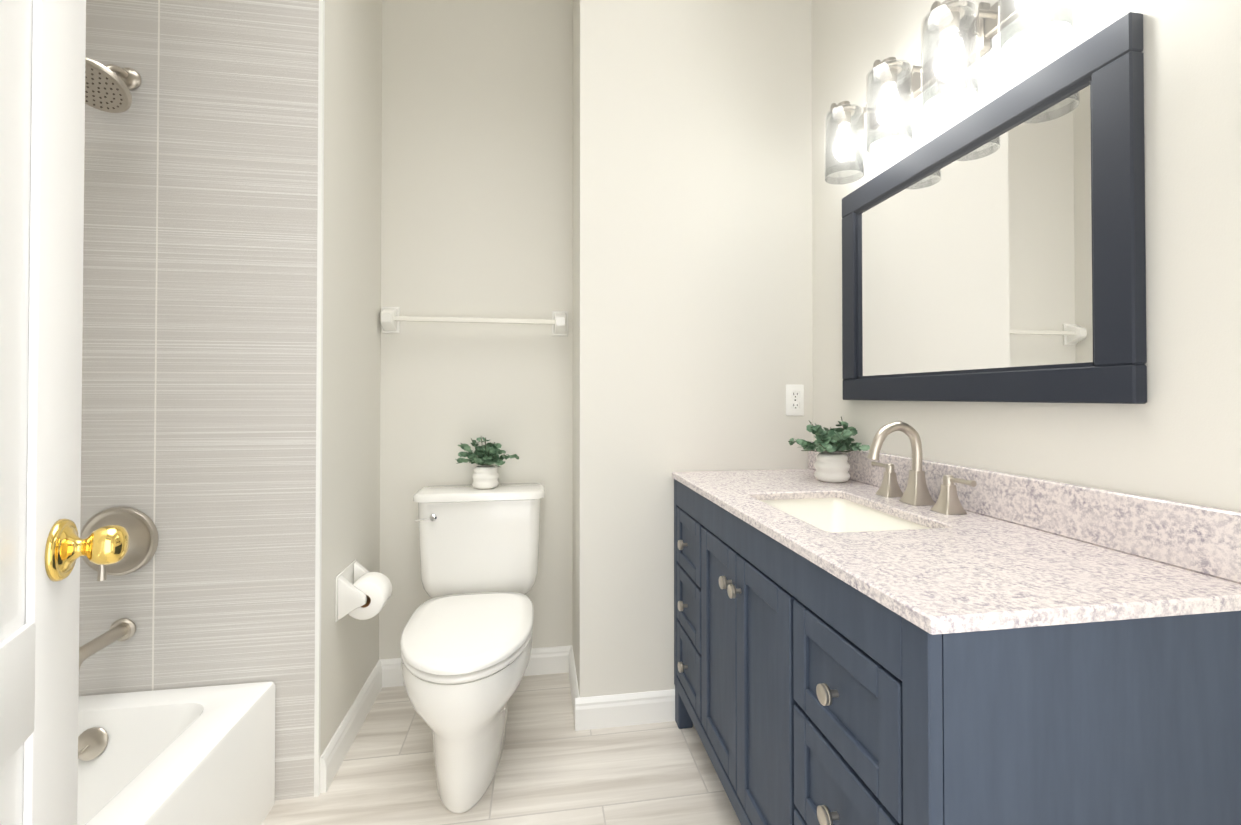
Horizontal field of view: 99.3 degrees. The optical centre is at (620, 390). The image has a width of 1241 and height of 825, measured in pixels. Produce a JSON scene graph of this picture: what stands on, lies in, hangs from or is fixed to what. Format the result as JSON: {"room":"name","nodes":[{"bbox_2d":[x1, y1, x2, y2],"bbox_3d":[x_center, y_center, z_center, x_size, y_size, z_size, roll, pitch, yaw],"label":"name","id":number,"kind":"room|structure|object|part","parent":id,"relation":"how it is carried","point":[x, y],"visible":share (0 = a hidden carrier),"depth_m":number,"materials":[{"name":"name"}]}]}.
{"room":"bathroom","nodes":[
{"label":"bathroom","id":0,"kind":"room"},
{"bbox_2d":[320,0,381,756],"bbox_3d":[-1.341,-0.271,1.793,0.869,2.850,0.687,0,-1,-9],"label":"wall","id":1,"kind":"structure","parent":0,"point":[351,304],"depth_m":1.74,"materials":[{"name":"white paint"}]},
{"bbox_2d":[79,0,318,800],"bbox_3d":[-1.287,-0.275,1.449,0.847,2.850,0.010,0,-1,-9],"label":"wall tiles","id":2,"kind":"structure","parent":1,"relation":"attached to","point":[199,375],"depth_m":1.46,"materials":[{"name":"grey tile"}]},
{"bbox_2d":[79,618,135,669],"bbox_3d":[-1.327,0.667,1.327,0.060,0.111,0.198,0,-1,-9],"label":"tub spout","id":3,"kind":"object","parent":2,"relation":"attached to","point":[122,629],"visible":0.62,"depth_m":1.37,"materials":[{"name":"silver metal"}]},
{"bbox_2d":[85,57,140,112],"bbox_3d":[-1.329,-0.805,1.354,0.142,0.152,0.175,0,-1,-9],"label":"shower head","id":4,"kind":"object","parent":2,"relation":"attached to","point":[107,88],"visible":0.65,"depth_m":1.34},
{"bbox_2d":[80,507,157,580],"bbox_3d":[-1.346,0.406,1.384,0.184,0.184,0.084,0,-1,-9],"label":"shower valve","id":5,"kind":"object","parent":2,"relation":"attached to","point":[139,526],"visible":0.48,"depth_m":1.42,"materials":[{"name":"silver metal"}]},
{"bbox_2d":[314,0,324,796],"bbox_3d":[-0.863,-0.274,1.515,0.012,2.850,0.011,0,-1,-9],"label":"tile trim edge","id":6,"kind":"structure","parent":1,"relation":"attached to","point":[318,540],"depth_m":1.51,"materials":[{"name":"white"}]},
{"bbox_2d":[320,660,381,792],"bbox_3d":[-0.894,1.103,1.789,0.016,0.102,0.566,0,-1,-9],"label":"baseboard","id":7,"kind":"structure","parent":1,"relation":"attached to","point":[334,754],"depth_m":1.70,"materials":[{"name":"white wood"}]},
{"bbox_2d":[335,559,391,621],"bbox_3d":[-0.822,0.648,1.710,0.132,0.153,0.176,0,-1,-9],"label":"toilet paper holder","id":8,"kind":"object","parent":1,"relation":"attached to","point":[362,592],"visible":1,"depth_m":1.66,"materials":[{"name":"white ceramic"}]},
{"bbox_2d":[379,0,572,659],"bbox_3d":[-0.582,-0.267,2.199,0.756,2.850,0.120,0,-1,-9],"label":"wall","id":9,"kind":"structure","parent":0,"point":[477,169],"depth_m":2.14,"materials":[{"name":"white paint"}]},
{"bbox_2d":[380,307,567,335],"bbox_3d":[-0.574,-0.278,2.103,0.732,0.104,0.072,0,-1,-9],"label":"towel rail","id":10,"kind":"object","parent":9,"relation":"attached to","point":[391,318],"visible":1,"depth_m":2.08,"materials":[{"name":"white ceramic"}]},
{"bbox_2d":[380,645,571,687],"bbox_3d":[-0.571,1.107,2.118,0.756,0.102,0.016,0,-1,-9],"label":"baseboard","id":11,"kind":"structure","parent":9,"relation":"attached to","point":[548,660],"depth_m":2.15,"materials":[{"name":"white wood"}]},
{"bbox_2d":[261,672,740,824],"bbox_3d":[-0.377,1.194,0.859,2.727,0.100,2.802,0,-1,-9],"label":"floor","id":12,"kind":"structure","parent":0,"point":[554,767],"depth_m":1.57,"materials":[{"name":"tile"}]},
{"bbox_2d":[77,681,275,824],"bbox_3d":[-1.216,0.972,0.679,0.748,0.340,1.503,0,-1,-9],"label":"bathtub","id":13,"kind":"object","parent":12,"relation":"on","point":[205,755],"visible":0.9,"depth_m":1.31,"materials":[{"name":"white ceramic"}]},
{"bbox_2d":[400,483,544,813],"bbox_3d":[-0.485,0.761,1.739,0.472,0.784,0.761,0,-1,-9],"label":"toilet","id":14,"kind":"object","parent":12,"relation":"on","point":[466,639],"visible":1,"depth_m":1.62,"materials":[{"name":"white ceramic"}]},
{"bbox_3d":[-0.689,0.455,1.873,0.067,0.024,0.026,0,-1,-9],"label":"lever","id":15,"kind":"part","parent":14,"relation":"part of","materials":[{"name":"silver metal"}]},
{"bbox_3d":[-0.467,0.729,1.626,0.392,0.030,0.533,0,-1,-9],"label":"lid","id":16,"kind":"part","parent":14,"relation":"part of","materials":[{"name":"white ceramic"}]},
{"bbox_3d":[-0.467,0.756,1.627,0.390,0.018,0.531,0,-1,-9],"label":"seat","id":17,"kind":"part","parent":14,"relation":"part of","materials":[{"name":"white ceramic"}]},
{"bbox_3d":[-0.527,0.586,2.010,0.440,0.364,0.198,0,-1,-9],"label":"tank","id":18,"kind":"part","parent":14,"relation":"part of","materials":[{"name":"white ceramic"}]},
{"bbox_2d":[456,437,518,488],"bbox_3d":[-0.514,0.272,2.035,0.245,0.201,0.212,0,-1,-9],"label":"potted plant","id":19,"kind":"object","parent":14,"relation":"on","point":[485,475],"visible":1,"depth_m":1.98,"materials":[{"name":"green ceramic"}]},
{"bbox_3d":[-0.515,0.331,2.014,0.099,0.082,0.099,0,-1,-9],"label":"pot","id":20,"kind":"part","parent":19,"relation":"part of","materials":[{"name":"white ceramic"}]},
{"bbox_2d":[672,441,1240,824],"bbox_3d":[0.531,0.665,1.284,0.558,0.968,1.244,0,-1,-9],"label":"bathroom vanity","id":21,"kind":"object","parent":12,"relation":"on","point":[1006,649],"visible":1,"depth_m":0.78,"materials":[{"name":"paint"}]},
{"bbox_2d":[672,441,1240,634],"bbox_3d":[0.542,0.241,1.291,0.536,0.120,1.244,0,-1,-9],"label":"countertop","id":22,"kind":"structure","parent":21,"relation":"on","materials":[{"name":"stone"}]},
{"bbox_2d":[788,416,869,482],"bbox_3d":[0.634,0.184,1.661,0.195,0.200,0.257,0,-1,-9],"label":"potted plant","id":23,"kind":"object","parent":22,"relation":"on","point":[831,464],"visible":1,"depth_m":1.62,"materials":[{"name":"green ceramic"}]},
{"bbox_3d":[0.663,0.240,1.654,0.106,0.087,0.106,0,-1,-9],"label":"pot","id":24,"kind":"part","parent":23,"relation":"part of","materials":[{"name":"white ceramic"}]},
{"bbox_2d":[867,421,976,514],"bbox_3d":[0.689,0.178,1.308,0.164,0.204,0.348,0,-1,-9],"label":"faucet","id":25,"kind":"object","parent":22,"relation":"on","point":[916,493],"visible":1,"depth_m":1.30,"materials":[{"name":"silver metal"}]},
{"bbox_2d":[572,0,812,697],"bbox_3d":[0.247,-0.267,2.136,0.862,2.850,0.503,0,-1,-9],"label":"wall","id":26,"kind":"structure","parent":0,"point":[692,252],"depth_m":1.88,"materials":[{"name":"white paint"}]},
{"bbox_2d":[569,646,579,723],"bbox_3d":[-0.177,1.105,1.994,0.016,0.102,0.383,0,-1,-9],"label":"baseboard","id":27,"kind":"structure","parent":26,"relation":"attached to","point":[573,683],"depth_m":1.97,"materials":[{"name":"white wood"}]},
{"bbox_2d":[575,689,674,730],"bbox_3d":[0.021,1.103,1.823,0.356,0.102,0.016,0,-1,-9],"label":"baseboard","id":28,"kind":"structure","parent":26,"relation":"attached to","point":[617,710],"depth_m":1.82,"materials":[{"name":"white wood"}]},
{"bbox_2d":[786,385,803,415],"bbox_3d":[0.640,0.035,1.935,0.070,0.114,0.008,0,-1,-9],"label":"electrical outlet","id":29,"kind":"object","parent":26,"relation":"attached to","point":[794,400],"visible":1,"depth_m":1.93,"materials":[{"name":"white plastic"}]},
{"bbox_2d":[811,0,1240,511],"bbox_3d":[0.911,-0.279,1.077,0.120,2.850,2.802,0,-1,-9],"label":"wall","id":30,"kind":"structure","parent":0,"point":[1176,436],"depth_m":0.89,"materials":[{"name":"white paint"}]},
{"bbox_2d":[824,0,1074,184],"bbox_3d":[0.730,-0.745,1.235,0.187,0.255,0.697,0,-1,-9],"label":"sconce","id":31,"kind":"object","parent":30,"relation":"attached to","point":[962,42],"visible":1,"depth_m":1.18,"materials":[{"name":"clear glass"}]},
{"bbox_2d":[842,12,1146,403],"bbox_3d":[0.800,-0.302,1.299,0.028,0.657,0.850,0,-1,-9],"label":"mirror","id":32,"kind":"object","parent":30,"relation":"attached to","point":[994,250],"visible":0.96,"depth_m":1.10,"materials":[{"name":"grey paint"}]},
{"bbox_3d":[0.806,-0.302,1.300,0.008,0.529,0.722,0,-1,-9],"label":"glass","id":33,"kind":"part","parent":32,"relation":"part of","materials":[{"name":"white"}]},
{"bbox_3d":[-0.883,-0.292,-0.198,1.155,2.850,0.120,0,-1,-9],"label":"wall","id":34,"kind":"structure","parent":0,"visible":0},
{"bbox_2d":[0,0,85,824],"bbox_3d":[-0.489,0.115,0.304,0.035,2.030,0.760,0,-1,-29],"label":"door","id":35,"kind":"structure","parent":34,"relation":"in","point":[42,89],"depth_m":0.55,"materials":[{"name":"white"}]},
{"bbox_2d":[45,518,129,581],"bbox_3d":[-0.643,0.178,0.581,0.148,0.068,0.086,0,-1,-9],"label":"door knob","id":36,"kind":"object","parent":35,"relation":"attached to","point":[67,546],"depth_m":0.59,"materials":[{"name":"gold metal"}]}
]}

